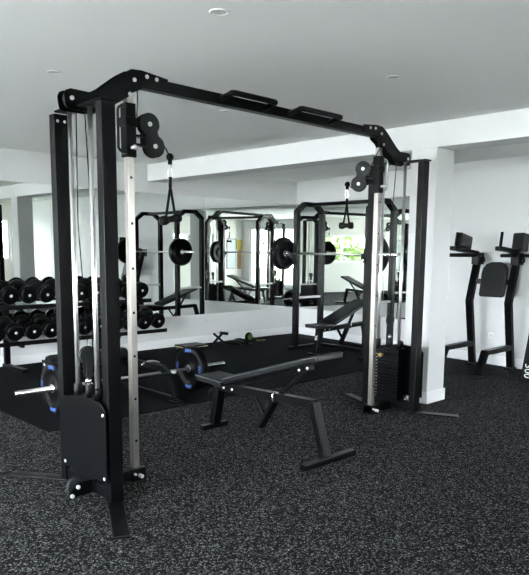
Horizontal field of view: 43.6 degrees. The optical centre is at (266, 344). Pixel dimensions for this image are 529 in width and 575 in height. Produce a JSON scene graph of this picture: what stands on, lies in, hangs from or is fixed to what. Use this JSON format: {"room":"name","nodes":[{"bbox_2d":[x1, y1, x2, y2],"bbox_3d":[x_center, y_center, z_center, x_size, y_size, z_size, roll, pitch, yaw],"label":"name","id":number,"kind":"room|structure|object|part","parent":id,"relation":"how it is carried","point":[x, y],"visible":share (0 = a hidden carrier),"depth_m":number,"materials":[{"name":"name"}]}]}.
{"room":"gym","nodes":[
{"label":"gym","id":0,"kind":"room"},
{"bbox_2d":[0,148,296,356],"bbox_3d":[-3.664,-0.987,7.671,12.100,2.626,0.200,-7,11,-44],"label":"wall","id":1,"kind":"structure","parent":0,"point":[15,165],"depth_m":9.91,"materials":[{"name":"white paint"}]},
{"bbox_2d":[0,181,53,319],"bbox_3d":[-4.033,-0.956,7.154,3.642,1.780,0.020,-7,11,-44],"label":"wall mirror","id":2,"kind":"object","parent":1,"relation":"attached to","point":[25,210],"visible":0.6,"depth_m":8.14,"materials":[{"name":"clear mirror"}]},
{"bbox_2d":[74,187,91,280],"bbox_3d":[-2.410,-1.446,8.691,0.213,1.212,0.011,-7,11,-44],"label":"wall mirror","id":3,"kind":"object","parent":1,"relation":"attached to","point":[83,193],"depth_m":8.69,"materials":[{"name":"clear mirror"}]},
{"bbox_2d":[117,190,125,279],"bbox_3d":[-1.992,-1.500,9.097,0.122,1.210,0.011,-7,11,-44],"label":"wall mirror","id":4,"kind":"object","parent":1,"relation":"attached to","point":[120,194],"depth_m":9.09,"materials":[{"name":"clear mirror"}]},
{"bbox_2d":[0,326,291,366],"bbox_3d":[-3.644,0.268,7.730,11.580,0.125,0.014,-7,11,-44],"label":"baseboard","id":5,"kind":"structure","parent":1,"relation":"attached to","point":[36,357],"depth_m":9.91,"materials":[{"name":"white paint"}]},
{"bbox_2d":[134,191,204,316],"bbox_3d":[-1.397,-1.295,9.717,1.237,1.780,0.011,-7,11,-44],"label":"wall mirror","id":6,"kind":"object","parent":1,"relation":"attached to","point":[170,265],"depth_m":9.72,"materials":[{"name":"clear mirror"}]},
{"bbox_2d":[204,197,295,313],"bbox_3d":[-0.222,-1.446,10.855,2.032,1.780,0.011,-7,11,-44],"label":"wall mirror","id":7,"kind":"object","parent":1,"relation":"attached to","point":[239,274],"visible":0.79,"depth_m":10.71,"materials":[{"name":"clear mirror"}]},
{"bbox_2d":[0,333,528,574],"bbox_3d":[-0.391,0.876,4.542,12.100,0.120,9.600,-7,11,-44],"label":"floor","id":8,"kind":"structure","parent":0,"point":[418,494],"depth_m":3.97,"materials":[{"name":"rubber"}]},
{"bbox_2d":[0,335,362,431],"bbox_3d":[-0.757,0.265,8.366,5.770,0.006,3.110,-7,11,-44],"label":"rubber mat","id":9,"kind":"object","parent":8,"relation":"on","point":[32,409],"visible":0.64,"depth_m":7.74,"materials":[{"name":"rubber"}]},
{"bbox_2d":[41,362,59,413],"bbox_3d":[-1.841,0.384,5.806,0.094,0.458,0.458,-7,11,-44],"label":"weight plate","id":10,"kind":"object","parent":9,"relation":"on","point":[49,376],"visible":0.52,"depth_m":5.79,"materials":[{"name":"black rubber"}]},
{"bbox_2d":[14,361,224,396],"bbox_3d":[-1.283,0.312,6.347,2.310,0.067,0.068,-7,11,-44],"label":"barbell","id":11,"kind":"object","parent":10,"relation":"on","point":[222,363],"visible":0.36,"depth_m":5.75,"materials":[{"name":"silver metal"}]},
{"bbox_2d":[175,346,208,389],"bbox_3d":[-0.772,0.246,6.843,0.094,0.458,0.458,-7,11,-44],"label":"weight plate","id":12,"kind":"object","parent":11,"relation":"on","point":[192,357],"visible":0.96,"depth_m":6.79,"materials":[{"name":"black rubber"}]},
{"bbox_2d":[0,295,166,373],"bbox_3d":[-2.482,-0.215,8.321,2.650,0.923,0.580,-7,11,-44],"label":"dumbbell rack","id":13,"kind":"object","parent":9,"relation":"on","point":[6,344],"visible":0.55,"depth_m":7.92,"materials":[{"name":"metal"}]},
{"bbox_2d":[0,326,5,341],"bbox_3d":[-3.154,-0.167,7.550,0.208,0.274,0.411,-7,11,-44],"label":"dumbbell","id":14,"kind":"object","parent":13,"relation":"on","point":[2,330],"visible":1,"depth_m":7.46,"materials":[{"name":"black metal"}]},
{"bbox_2d":[0,280,18,304],"bbox_3d":[-3.021,-0.604,7.615,0.208,0.274,0.411,-7,11,-44],"label":"dumbbell","id":15,"kind":"object","parent":13,"relation":"on","point":[9,295],"visible":1,"depth_m":7.49,"materials":[{"name":"black metal"}]},
{"bbox_2d":[0,316,23,340],"bbox_3d":[-2.997,-0.187,7.703,0.208,0.274,0.411,-7,11,-44],"label":"dumbbell","id":16,"kind":"object","parent":13,"relation":"on","point":[14,331],"visible":0.91,"depth_m":7.59,"materials":[{"name":"black metal"}]},
{"bbox_3d":[-2.976,-0.443,7.769,0.045,0.094,0.444,-7,11,-44],"label":"shelf arm","id":17,"kind":"part","parent":13,"relation":"part of"},
{"bbox_3d":[-2.980,-0.027,7.828,0.045,0.094,0.444,-7,11,-44],"label":"shelf arm","id":18,"kind":"part","parent":13,"relation":"part of"},
{"bbox_2d":[8,279,37,303],"bbox_3d":[-2.863,-0.624,7.768,0.208,0.274,0.411,-7,11,-44],"label":"dumbbell","id":19,"kind":"object","parent":13,"relation":"on","point":[28,294],"visible":0.84,"depth_m":7.66,"materials":[{"name":"black metal"}]},
{"bbox_2d":[13,315,41,339],"bbox_3d":[-2.839,-0.207,7.856,0.208,0.274,0.411,-7,11,-44],"label":"dumbbell","id":20,"kind":"object","parent":13,"relation":"on","point":[32,329],"visible":0.85,"depth_m":7.75,"materials":[{"name":"black metal"}]},
{"bbox_2d":[26,279,54,302],"bbox_3d":[-2.706,-0.644,7.921,0.208,0.274,0.411,-7,11,-44],"label":"dumbbell","id":21,"kind":"object","parent":13,"relation":"on","point":[46,293],"visible":0.84,"depth_m":7.81,"materials":[{"name":"black metal"}]},
{"bbox_2d":[31,313,56,337],"bbox_3d":[-2.682,-0.227,8.008,0.208,0.274,0.411,-7,11,-44],"label":"dumbbell","id":22,"kind":"object","parent":13,"relation":"on","point":[49,327],"visible":0.74,"depth_m":7.89,"materials":[{"name":"black metal"}]},
{"bbox_2d":[44,278,55,297],"bbox_3d":[-2.548,-0.665,8.074,0.208,0.274,0.411,-7,11,-44],"label":"dumbbell","id":23,"kind":"object","parent":13,"relation":"on","point":[51,282],"visible":0.15,"depth_m":8.10,"materials":[{"name":"black metal"}]},
{"bbox_2d":[48,312,55,321],"bbox_3d":[-2.524,-0.248,8.161,0.208,0.274,0.411,-7,11,-44],"label":"dumbbell","id":24,"kind":"object","parent":13,"relation":"on","point":[52,316],"visible":0.19,"depth_m":8.17,"materials":[{"name":"black metal"}]},
{"bbox_3d":[-2.603,-0.564,8.219,2.400,0.035,0.072,-7,11,-44],"label":"shelf rail","id":25,"kind":"part","parent":13,"relation":"part of","materials":[{"name":"metal"}]},
{"bbox_2d":[77,283,88,300],"bbox_3d":[-2.390,-0.685,8.227,0.208,0.274,0.411,-7,11,-44],"label":"dumbbell","id":26,"kind":"object","parent":13,"relation":"on","point":[80,287],"visible":0.28,"depth_m":8.10,"materials":[{"name":"black metal"}]},
{"bbox_2d":[78,314,91,334],"bbox_3d":[-2.366,-0.268,8.314,0.208,0.274,0.411,-7,11,-44],"label":"dumbbell","id":27,"kind":"object","parent":13,"relation":"on","point":[82,325],"visible":0.4,"depth_m":8.18,"materials":[{"name":"black metal"}]},
{"bbox_2d":[77,278,99,299],"bbox_3d":[-2.233,-0.705,8.380,0.208,0.274,0.411,-7,11,-44],"label":"dumbbell","id":28,"kind":"object","parent":13,"relation":"on","point":[87,282],"visible":0.47,"depth_m":8.29,"materials":[{"name":"black metal"}]},
{"bbox_2d":[81,310,100,333],"bbox_3d":[-2.209,-0.288,8.467,0.208,0.274,0.411,-7,11,-44],"label":"dumbbell","id":29,"kind":"object","parent":13,"relation":"on","point":[88,312],"visible":0.29,"depth_m":8.47,"materials":[{"name":"black metal"}]},
{"bbox_2d":[98,310,122,329],"bbox_3d":[-2.051,-0.308,8.620,0.208,0.274,0.411,-7,11,-44],"label":"dumbbell","id":30,"kind":"object","parent":13,"relation":"on","point":[99,311],"visible":0.13,"depth_m":8.55,"materials":[{"name":"black metal"}]},
{"bbox_2d":[119,279,126,298],"bbox_3d":[-1.918,-0.746,8.685,0.208,0.274,0.411,-7,11,-44],"label":"dumbbell","id":31,"kind":"object","parent":13,"relation":"on","point":[122,285],"visible":0.28,"depth_m":8.53,"materials":[{"name":"black metal"}]},
{"bbox_2d":[120,309,137,330],"bbox_3d":[-1.893,-0.329,8.773,0.208,0.274,0.411,-7,11,-44],"label":"dumbbell","id":32,"kind":"object","parent":13,"relation":"on","point":[123,316],"visible":0.38,"depth_m":8.63,"materials":[{"name":"black metal"}]},
{"bbox_2d":[122,277,148,297],"bbox_3d":[-1.760,-0.766,8.838,0.208,0.274,0.411,-7,11,-44],"label":"dumbbell","id":33,"kind":"object","parent":13,"relation":"on","point":[142,289],"visible":0.46,"depth_m":8.71,"materials":[{"name":"black rubber"}]},
{"bbox_2d":[125,310,151,329],"bbox_3d":[-1.736,-0.349,8.925,0.208,0.274,0.411,-7,11,-44],"label":"dumbbell","id":34,"kind":"object","parent":13,"relation":"on","point":[144,320],"visible":0.51,"depth_m":8.79,"materials":[{"name":"black metal"}]},
{"bbox_2d":[139,307,164,327],"bbox_3d":[-1.578,-0.369,9.078,0.208,0.274,0.411,-7,11,-44],"label":"dumbbell","id":35,"kind":"object","parent":13,"relation":"on","point":[158,320],"visible":0.71,"depth_m":8.97,"materials":[{"name":"black metal"}]},
{"bbox_2d":[42,347,184,403],"bbox_3d":[-1.428,0.321,6.360,1.091,0.436,1.060,-7,11,-44],"label":"bench","id":36,"kind":"object","parent":9,"relation":"on","point":[174,397],"visible":0.5,"depth_m":6.40,"materials":[{"name":"black metal"}]},
{"bbox_3d":[-1.944,0.249,6.108,0.018,0.150,0.560,-7,11,-44],"label":"plate","id":37,"kind":"part","parent":36,"relation":"part of","materials":[{"name":"metal"}]},
{"bbox_3d":[-1.684,0.411,6.082,0.081,0.316,0.915,-7,11,-44],"label":"frame","id":38,"kind":"part","parent":36,"relation":"part of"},
{"bbox_3d":[-1.444,0.300,6.922,0.050,0.270,0.050,-7,11,-44],"label":"leg","id":39,"kind":"part","parent":36,"relation":"part of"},
{"bbox_3d":[-1.172,0.312,6.146,0.810,0.041,0.040,-7,11,-44],"label":"rail","id":40,"kind":"part","parent":36,"relation":"part of","materials":[{"name":"silver metal"}]},
{"bbox_3d":[-1.176,0.187,6.703,0.230,0.056,0.028,-7,11,-44],"label":"curved handle","id":41,"kind":"part","parent":36,"relation":"part of","materials":[{"name":"metal"}]},
{"bbox_3d":[-1.148,0.342,6.602,0.081,0.316,0.915,-7,11,-44],"label":"frame","id":42,"kind":"part","parent":36,"relation":"part of","materials":[{"name":"metal"}]},
{"bbox_3d":[-0.853,0.547,6.306,0.095,0.014,0.130,-7,11,-44],"label":"foot plate","id":43,"kind":"part","parent":36,"relation":"part of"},
{"bbox_2d":[175,342,207,349],"bbox_3d":[-1.103,0.033,9.709,0.410,0.069,0.290,-7,11,-44],"label":"board","id":44,"kind":"object","parent":9,"relation":"on","point":[199,345],"visible":0.71,"depth_m":9.67,"materials":[{"name":"beige wood"}]},
{"bbox_2d":[212,331,228,344],"bbox_3d":[-0.720,-0.094,10.124,0.242,0.185,0.160,-7,11,-44],"label":"stand","id":45,"kind":"object","parent":9,"relation":"on","point":[221,332],"visible":1,"depth_m":10.12,"materials":[{"name":"black metal"}]},
{"bbox_3d":[-0.740,-0.094,10.133,0.226,0.181,0.030,-7,11,-44],"label":"cross leg","id":46,"kind":"part","parent":45,"relation":"part of","materials":[{"name":"metal"}]},
{"bbox_3d":[-0.726,-0.094,10.133,0.226,0.181,0.030,-7,11,-44],"label":"cross leg","id":47,"kind":"part","parent":45,"relation":"part of","materials":[{"name":"metal"}]},
{"bbox_2d":[221,338,252,345],"bbox_3d":[-0.453,-0.050,10.297,0.360,0.077,0.480,-7,11,-44],"label":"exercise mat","id":48,"kind":"object","parent":9,"relation":"on","point":[238,341],"visible":1,"depth_m":10.20,"materials":[{"name":"black rubber"}]},
{"bbox_2d":[245,332,253,340],"bbox_3d":[-0.266,-0.117,10.528,0.169,0.150,0.153,1,8,4],"label":"wheel","id":49,"kind":"object","parent":9,"relation":"on","point":[248,336],"visible":0.96,"depth_m":10.50,"materials":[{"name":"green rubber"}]},
{"bbox_2d":[305,299,362,355],"bbox_3d":[1.089,-0.252,9.471,0.540,0.742,1.348,8,11,44],"label":"bench","id":50,"kind":"object","parent":9,"relation":"on","point":[329,323],"visible":0.88,"depth_m":9.35,"materials":[{"name":"black"}]},
{"bbox_3d":[0.704,-0.029,9.111,0.075,0.335,0.124,8,11,44],"label":"leg","id":51,"kind":"part","parent":50,"relation":"part of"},
{"bbox_3d":[0.729,-0.252,9.102,0.269,0.063,0.320,8,11,44],"label":"seat","id":52,"kind":"part","parent":50,"relation":"part of","materials":[{"name":"leather"}]},
{"bbox_3d":[1.137,-0.470,9.487,0.280,0.314,0.804,8,11,44],"label":"backrest","id":53,"kind":"part","parent":50,"relation":"part of","materials":[{"name":"leather"}]},
{"bbox_2d":[288,198,397,361],"bbox_3d":[1.046,-0.930,9.270,0.710,2.140,1.365,-7,11,-44],"label":"power rack","id":54,"kind":"object","parent":9,"relation":"on","point":[317,206],"visible":0.71,"depth_m":9.50,"materials":[{"name":"black metal"}]},
{"bbox_3d":[0.431,-0.904,9.567,0.071,1.965,0.072,-7,11,-44],"label":"rack post","id":55,"kind":"part","parent":54,"relation":"part of","materials":[{"name":"metal"}]},
{"bbox_3d":[0.591,0.032,9.867,0.710,0.060,0.070,-7,11,-44],"label":"rail","id":56,"kind":"part","parent":54,"relation":"part of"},
{"bbox_3d":[0.638,-1.969,9.611,0.620,0.186,0.078,-7,11,-44],"label":"frame","id":57,"kind":"part","parent":54,"relation":"part of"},
{"bbox_3d":[0.825,-0.954,9.949,0.071,1.965,0.072,-7,11,-44],"label":"rack post","id":58,"kind":"part","parent":54,"relation":"part of","materials":[{"name":"metal"}]},
{"bbox_2d":[266,251,398,256],"bbox_3d":[0.826,-1.232,9.014,0.068,0.067,2.310,-7,11,-44],"label":"barbell","id":59,"kind":"object","parent":54,"relation":"on","point":[287,253],"visible":0.65,"depth_m":8.87,"materials":[{"name":"silver metal"}]},
{"bbox_2d":[270,237,292,269],"bbox_3d":[0.250,-1.320,9.596,0.464,0.464,0.089,-7,11,-44],"label":"weight plate","id":60,"kind":"object","parent":59,"relation":"on","point":[280,245],"visible":0.9,"depth_m":9.53,"materials":[{"name":"black rubber"}]},
{"bbox_2d":[363,242,366,265],"bbox_3d":[1.191,-1.123,8.213,0.058,0.283,0.089,-7,11,-44],"label":"weight plate","id":61,"kind":"object","parent":59,"relation":"on","point":[364,253],"depth_m":8.28,"materials":[{"name":"black rubber"}]},
{"bbox_2d":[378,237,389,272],"bbox_3d":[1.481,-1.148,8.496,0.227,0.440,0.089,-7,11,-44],"label":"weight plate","id":62,"kind":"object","parent":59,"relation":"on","point":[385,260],"depth_m":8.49,"materials":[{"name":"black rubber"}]},
{"bbox_3d":[1.482,0.168,8.965,0.710,0.060,0.070,-7,11,-44],"label":"rail","id":63,"kind":"part","parent":54,"relation":"part of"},
{"bbox_3d":[1.323,-0.767,8.666,0.071,1.965,0.072,-7,11,-44],"label":"rack post","id":64,"kind":"part","parent":54,"relation":"part of","materials":[{"name":"metal"}]},
{"bbox_3d":[1.530,-1.833,8.709,0.620,0.186,0.078,-7,11,-44],"label":"frame","id":65,"kind":"part","parent":54,"relation":"part of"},
{"bbox_3d":[1.716,-0.818,9.047,0.071,1.965,0.072,-7,11,-44],"label":"rack post","id":66,"kind":"part","parent":54,"relation":"part of","materials":[{"name":"metal"}]},
{"bbox_2d":[7,69,457,538],"bbox_3d":[0.065,-0.485,4.862,3.626,2.494,1.402,-7,11,-44],"label":"machine","id":67,"kind":"object","parent":8,"relation":"on","point":[90,425],"visible":1,"depth_m":3.98,"materials":[{"name":"black metal"}]},
{"bbox_3d":[-1.229,-0.249,4.029,0.085,2.213,0.068,-7,11,-44],"label":"upright post","id":68,"kind":"part","parent":67,"relation":"part of","materials":[{"name":"black metal"}]},
{"bbox_3d":[-1.135,-0.279,3.928,0.028,2.126,0.028,-7,11,-44],"label":"guide rod","id":69,"kind":"part","parent":67,"relation":"part of","materials":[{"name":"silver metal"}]},
{"bbox_3d":[-1.057,0.764,3.986,0.111,0.026,0.280,-7,11,-44],"label":"weight plate","id":70,"kind":"part","parent":67,"relation":"part of","materials":[{"name":"metal"}]},
{"bbox_3d":[-1.006,-1.318,3.657,0.100,0.012,0.520,-7,11,-44],"label":"plate","id":71,"kind":"part","parent":67,"relation":"part of","materials":[{"name":"metal"}]},
{"bbox_3d":[-0.903,-1.466,3.859,0.690,0.289,0.014,-7,11,-44],"label":"gusset plate","id":72,"kind":"part","parent":67,"relation":"part of","materials":[{"name":"black metal"}]},
{"bbox_3d":[-0.977,-0.255,3.768,0.028,2.126,0.028,-7,11,-44],"label":"guide rod","id":73,"kind":"part","parent":67,"relation":"part of","materials":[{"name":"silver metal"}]},
{"bbox_3d":[-0.865,-0.194,3.660,0.085,2.213,0.062,-7,11,-44],"label":"upright post","id":74,"kind":"part","parent":67,"relation":"part of","materials":[{"name":"black metal"}]},
{"bbox_3d":[-0.846,-1.457,3.801,0.690,0.289,0.014,-7,11,-44],"label":"gusset plate","id":75,"kind":"part","parent":67,"relation":"part of","materials":[{"name":"black metal"}]},
{"bbox_3d":[-0.843,-1.257,3.849,0.063,0.276,0.016,-7,11,-44],"label":"grab handle","id":76,"kind":"part","parent":67,"relation":"part of","materials":[{"name":"metal"}]},
{"bbox_3d":[-0.826,-0.306,4.053,0.042,2.310,0.042,-7,11,-44],"label":"guide rail","id":77,"kind":"part","parent":67,"relation":"part of","materials":[{"name":"silver metal"}]},
{"bbox_2d":[159,153,181,224],"bbox_3d":[-0.600,-0.968,4.134,0.147,0.445,0.064,-6,10,-37],"label":"strap","id":78,"kind":"object","parent":67,"relation":"hanging from","point":[165,219],"visible":1,"depth_m":4.13,"materials":[{"name":"fabric"}]},
{"bbox_3d":[-0.106,-1.632,4.422,0.438,0.057,0.148,-7,11,-44],"label":"pull handle","id":79,"kind":"part","parent":67,"relation":"part of","materials":[{"name":"metal"}]},
{"bbox_3d":[0.376,-1.694,4.890,0.488,0.057,0.148,-7,11,-44],"label":"pull handle","id":80,"kind":"part","parent":67,"relation":"part of","materials":[{"name":"metal"}]},
{"bbox_2d":[339,181,353,228],"bbox_3d":[0.707,-1.219,5.798,0.130,0.410,0.062,5,9,26],"label":"strap","id":81,"kind":"object","parent":67,"relation":"hanging from","point":[350,225],"visible":1,"depth_m":5.79,"materials":[{"name":"fabric"}]},
{"bbox_3d":[0.985,-0.539,6.218,0.085,2.213,0.068,-7,11,-44],"label":"upright post","id":82,"kind":"part","parent":67,"relation":"part of","materials":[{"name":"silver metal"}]},
{"bbox_3d":[0.956,-0.541,5.822,0.042,2.310,0.042,-7,11,-44],"label":"guide rail","id":83,"kind":"part","parent":67,"relation":"part of","materials":[{"name":"silver metal"}]},
{"bbox_3d":[1.051,-0.566,6.089,0.028,2.126,0.028,-7,11,-44],"label":"guide rod","id":84,"kind":"part","parent":67,"relation":"part of","materials":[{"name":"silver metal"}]},
{"bbox_3d":[1.033,-1.464,5.716,0.063,0.276,0.016,-7,11,-44],"label":"grab handle","id":85,"kind":"part","parent":67,"relation":"part of","materials":[{"name":"silver metal"}]},
{"bbox_3d":[0.984,-1.708,5.689,0.690,0.289,0.014,-7,11,-44],"label":"gusset plate","id":86,"kind":"part","parent":67,"relation":"part of","materials":[{"name":"black metal"}]},
{"bbox_3d":[1.042,-1.699,5.631,0.690,0.289,0.014,-7,11,-44],"label":"gusset plate","id":87,"kind":"part","parent":67,"relation":"part of","materials":[{"name":"black metal"}]},
{"bbox_3d":[1.128,0.418,6.138,0.111,0.026,0.280,-7,11,-44],"label":"weight plate","id":88,"kind":"part","parent":67,"relation":"part of","materials":[{"name":"black metal"}]},
{"bbox_3d":[1.128,0.448,6.142,0.111,0.026,0.280,-7,11,-44],"label":"weight plate","id":89,"kind":"part","parent":67,"relation":"part of","materials":[{"name":"black metal"}]},
{"bbox_3d":[1.128,0.477,6.147,0.111,0.026,0.280,-7,11,-44],"label":"weight plate","id":90,"kind":"part","parent":67,"relation":"part of","materials":[{"name":"black metal"}]},
{"bbox_3d":[1.130,0.268,6.117,0.111,0.026,0.280,-7,11,-44],"label":"weight plate","id":91,"kind":"part","parent":67,"relation":"part of","materials":[{"name":"black metal"}]},
{"bbox_3d":[1.130,0.298,6.121,0.111,0.026,0.280,-7,11,-44],"label":"weight plate","id":92,"kind":"part","parent":67,"relation":"part of","materials":[{"name":"black metal"}]},
{"bbox_3d":[1.129,0.328,6.125,0.111,0.026,0.280,-7,11,-44],"label":"weight plate","id":93,"kind":"part","parent":67,"relation":"part of","materials":[{"name":"black metal"}]},
{"bbox_3d":[1.129,0.358,6.130,0.111,0.026,0.280,-7,11,-44],"label":"weight plate","id":94,"kind":"part","parent":67,"relation":"part of","materials":[{"name":"black metal"}]},
{"bbox_3d":[1.129,0.388,6.134,0.111,0.026,0.280,-7,11,-44],"label":"weight plate","id":95,"kind":"part","parent":67,"relation":"part of","materials":[{"name":"black metal"}]},
{"bbox_3d":[1.131,0.149,6.100,0.111,0.026,0.280,-7,11,-44],"label":"weight plate","id":96,"kind":"part","parent":67,"relation":"part of","materials":[{"name":"black metal"}]},
{"bbox_3d":[1.131,0.178,6.104,0.111,0.026,0.280,-7,11,-44],"label":"weight plate","id":97,"kind":"part","parent":67,"relation":"part of","materials":[{"name":"black metal"}]},
{"bbox_3d":[1.130,0.208,6.108,0.111,0.026,0.280,-7,11,-44],"label":"weight plate","id":98,"kind":"part","parent":67,"relation":"part of","materials":[{"name":"black metal"}]},
{"bbox_3d":[1.130,0.238,6.113,0.111,0.026,0.280,-7,11,-44],"label":"weight plate","id":99,"kind":"part","parent":67,"relation":"part of","materials":[{"name":"black metal"}]},
{"bbox_3d":[1.131,0.089,6.091,0.111,0.026,0.280,-7,11,-44],"label":"weight plate","id":100,"kind":"part","parent":67,"relation":"part of","materials":[{"name":"black metal"}]},
{"bbox_3d":[1.131,0.119,6.096,0.111,0.026,0.280,-7,11,-44],"label":"weight plate","id":101,"kind":"part","parent":67,"relation":"part of","materials":[{"name":"black metal"}]},
{"bbox_3d":[1.209,-0.541,5.929,0.028,2.126,0.028,-7,11,-44],"label":"guide rod","id":102,"kind":"part","parent":67,"relation":"part of","materials":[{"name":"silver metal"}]},
{"bbox_3d":[1.208,-1.608,5.846,0.100,0.012,0.520,-7,11,-44],"label":"plate","id":103,"kind":"part","parent":67,"relation":"part of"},
{"bbox_3d":[1.349,-0.484,5.849,0.085,2.213,0.062,-7,11,-44],"label":"upright post","id":104,"kind":"part","parent":67,"relation":"part of","materials":[{"name":"black metal"}]},
{"bbox_2d":[195,351,355,471],"bbox_3d":[-0.014,0.372,4.982,0.540,0.762,1.348,-7,11,-44],"label":"bench","id":105,"kind":"object","parent":8,"relation":"on","point":[223,382],"visible":1,"depth_m":4.79,"materials":[{"name":"black metal"}]},
{"bbox_3d":[-0.373,0.278,5.339,0.269,0.063,0.320,-7,11,-44],"label":"seat","id":106,"kind":"part","parent":105,"relation":"part of","materials":[{"name":"leather"}]},
{"bbox_3d":[-0.398,0.495,5.393,0.075,0.335,0.124,-7,11,-44],"label":"leg","id":107,"kind":"part","parent":105,"relation":"part of","materials":[{"name":"metal"}]},
{"bbox_3d":[0.019,0.243,4.924,0.059,0.288,0.859,-7,11,-44],"label":"backrest rail","id":108,"kind":"part","parent":105,"relation":"part of","materials":[{"name":"black metal"}]},
{"bbox_3d":[0.094,0.176,4.843,0.280,0.333,0.975,-7,11,-44],"label":"backrest","id":109,"kind":"part","parent":105,"relation":"part of","materials":[{"name":"black plastic"}]},
{"bbox_3d":[0.371,0.593,4.613,0.070,0.379,0.170,-7,11,-44],"label":"leg","id":110,"kind":"part","parent":105,"relation":"part of","materials":[{"name":"metal"}]},
{"bbox_2d":[444,232,528,379],"bbox_3d":[2.631,-0.503,8.002,0.990,1.693,0.780,-7,11,-44],"label":"station","id":111,"kind":"object","parent":8,"relation":"on","point":[493,281],"visible":0.94,"depth_m":8.11,"materials":[{"name":"black metal"}]},
{"bbox_3d":[2.380,0.142,8.317,0.830,0.309,0.087,-7,11,-44],"label":"step leg","id":112,"kind":"part","parent":111,"relation":"part of","materials":[{"name":"metal"}]},
{"bbox_3d":[2.467,-1.163,8.206,0.584,0.108,0.090,-7,11,-44],"label":"forearm plate","id":113,"kind":"part","parent":111,"relation":"part of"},
{"bbox_3d":[2.743,0.198,7.950,0.830,0.309,0.087,-7,11,-44],"label":"step leg","id":114,"kind":"part","parent":111,"relation":"part of","materials":[{"name":"metal"}]},
{"bbox_3d":[2.888,-1.125,7.893,0.483,0.089,0.090,-7,11,-44],"label":"forearm plate","id":115,"kind":"part","parent":111,"relation":"part of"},
{"bbox_2d":[520,335,528,382],"bbox_3d":[3.256,0.132,7.463,0.498,0.600,0.548,-7,11,-44],"label":"box","id":116,"kind":"object","parent":8,"relation":"on","point":[524,377],"visible":1,"depth_m":7.47,"materials":[{"name":"black wood"}]},
{"bbox_2d":[0,0,528,181],"bbox_3d":[-0.365,-1.857,4.154,12.100,0.150,9.600,-7,11,-44],"label":"ceiling","id":117,"kind":"structure","parent":0,"point":[454,59],"depth_m":4.18,"materials":[{"name":"paint"}]},
{"bbox_2d":[47,70,62,74],"bbox_3d":[-1.424,-1.831,4.447,0.106,0.006,0.106,-7,11,-44],"label":"recessed light","id":118,"kind":"object","parent":117,"relation":"in","point":[54,72],"visible":1,"depth_m":4.45,"materials":[{"name":"paint"}]},
{"bbox_2d":[209,8,229,16],"bbox_3d":[-0.234,-1.655,3.295,0.106,0.006,0.106,-7,11,-44],"label":"recessed light","id":119,"kind":"object","parent":117,"relation":"in","point":[220,12],"visible":1,"depth_m":3.29,"materials":[{"name":"paint"}]},
{"bbox_2d":[212,10,225,14],"bbox_3d":[-0.234,-1.657,3.295,0.079,0.002,0.079,2,8,8],"label":"diffuser","id":120,"kind":"object","parent":119,"relation":"attached to","point":[214,12],"depth_m":3.30,"materials":[{"name":"grey"}]},
{"bbox_2d":[220,110,231,112],"bbox_3d":[-0.345,-1.990,5.642,0.106,0.006,0.106,-7,11,-44],"label":"recessed light","id":121,"kind":"object","parent":117,"relation":"in","point":[222,111],"visible":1,"depth_m":5.65,"materials":[{"name":"paint"}]},
{"bbox_2d":[147,108,528,182],"bbox_3d":[1.658,-1.931,6.144,0.315,0.227,9.200,-7,11,-44],"label":"ceiling beam","id":122,"kind":"structure","parent":117,"relation":"attached to","point":[507,127],"depth_m":6.78,"materials":[{"name":"white paint"}]},
{"bbox_2d":[386,75,401,79],"bbox_3d":[0.867,-1.815,4.493,0.106,0.006,0.106,-7,11,-44],"label":"recessed light","id":123,"kind":"object","parent":117,"relation":"in","point":[390,77],"visible":1,"depth_m":4.50,"materials":[{"name":"paint"}]},
{"bbox_2d":[296,155,528,359],"bbox_3d":[3.431,-0.972,8.043,0.199,2.626,9.684,-6,10,-38],"label":"wall","id":124,"kind":"structure","parent":0,"point":[490,198],"depth_m":8.66,"materials":[{"name":"white paint"}]},
{"bbox_2d":[299,207,318,309],"bbox_3d":[0.733,-1.469,11.300,0.011,1.718,0.472,-6,10,-38],"label":"wall mirror","id":125,"kind":"object","parent":124,"relation":"attached to","point":[309,218],"depth_m":11.29,"materials":[{"name":"white mirror"}]},
{"bbox_2d":[321,199,367,310],"bbox_3d":[1.232,-1.405,10.662,0.011,1.779,1.040,-6,10,-38],"label":"wall mirror","id":126,"kind":"object","parent":124,"relation":"attached to","point":[343,279],"depth_m":10.64,"materials":[{"name":"white mirror"}]},
{"bbox_2d":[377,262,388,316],"bbox_3d":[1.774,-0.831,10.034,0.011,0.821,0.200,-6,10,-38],"label":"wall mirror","id":127,"kind":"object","parent":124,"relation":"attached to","point":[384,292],"depth_m":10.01,"materials":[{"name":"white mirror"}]},
{"bbox_2d":[299,327,523,368],"bbox_3d":[3.343,0.276,8.144,0.014,0.125,9.260,-6,10,-38],"label":"baseboard","id":128,"kind":"structure","parent":124,"relation":"attached to","point":[456,354],"depth_m":9.12,"materials":[{"name":"white paint"}]},
{"bbox_2d":[488,332,493,338],"bbox_3d":[2.936,-0.115,8.624,0.022,0.074,0.074,-7,11,-44],"label":"wall outlet","id":129,"kind":"object","parent":124,"relation":"attached to","point":[490,335],"visible":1,"depth_m":8.62,"materials":[{"name":"white paint"}]},
{"bbox_2d":[404,147,453,391],"bbox_3d":[1.564,-0.642,6.401,0.300,2.399,0.280,-7,11,-44],"label":"pillar","id":130,"kind":"structure","parent":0,"point":[441,166],"depth_m":6.27,"materials":[{"name":"white paint"}]},
{"bbox_2d":[389,196,409,318],"bbox_3d":[1.941,-1.271,9.761,0.011,1.777,0.386,-6,10,-38],"label":"wall mirror","id":131,"kind":"object","parent":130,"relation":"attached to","point":[397,201],"depth_m":9.69,"materials":[{"name":"white mirror"}]},
{"bbox_2d":[406,388,444,403],"bbox_3d":[1.552,0.489,6.562,0.330,0.115,0.308,-7,11,-44],"label":"baseboard","id":132,"kind":"structure","parent":130,"relation":"attached to","point":[439,394],"depth_m":6.42,"materials":[{"name":"white paint"}]}
]}

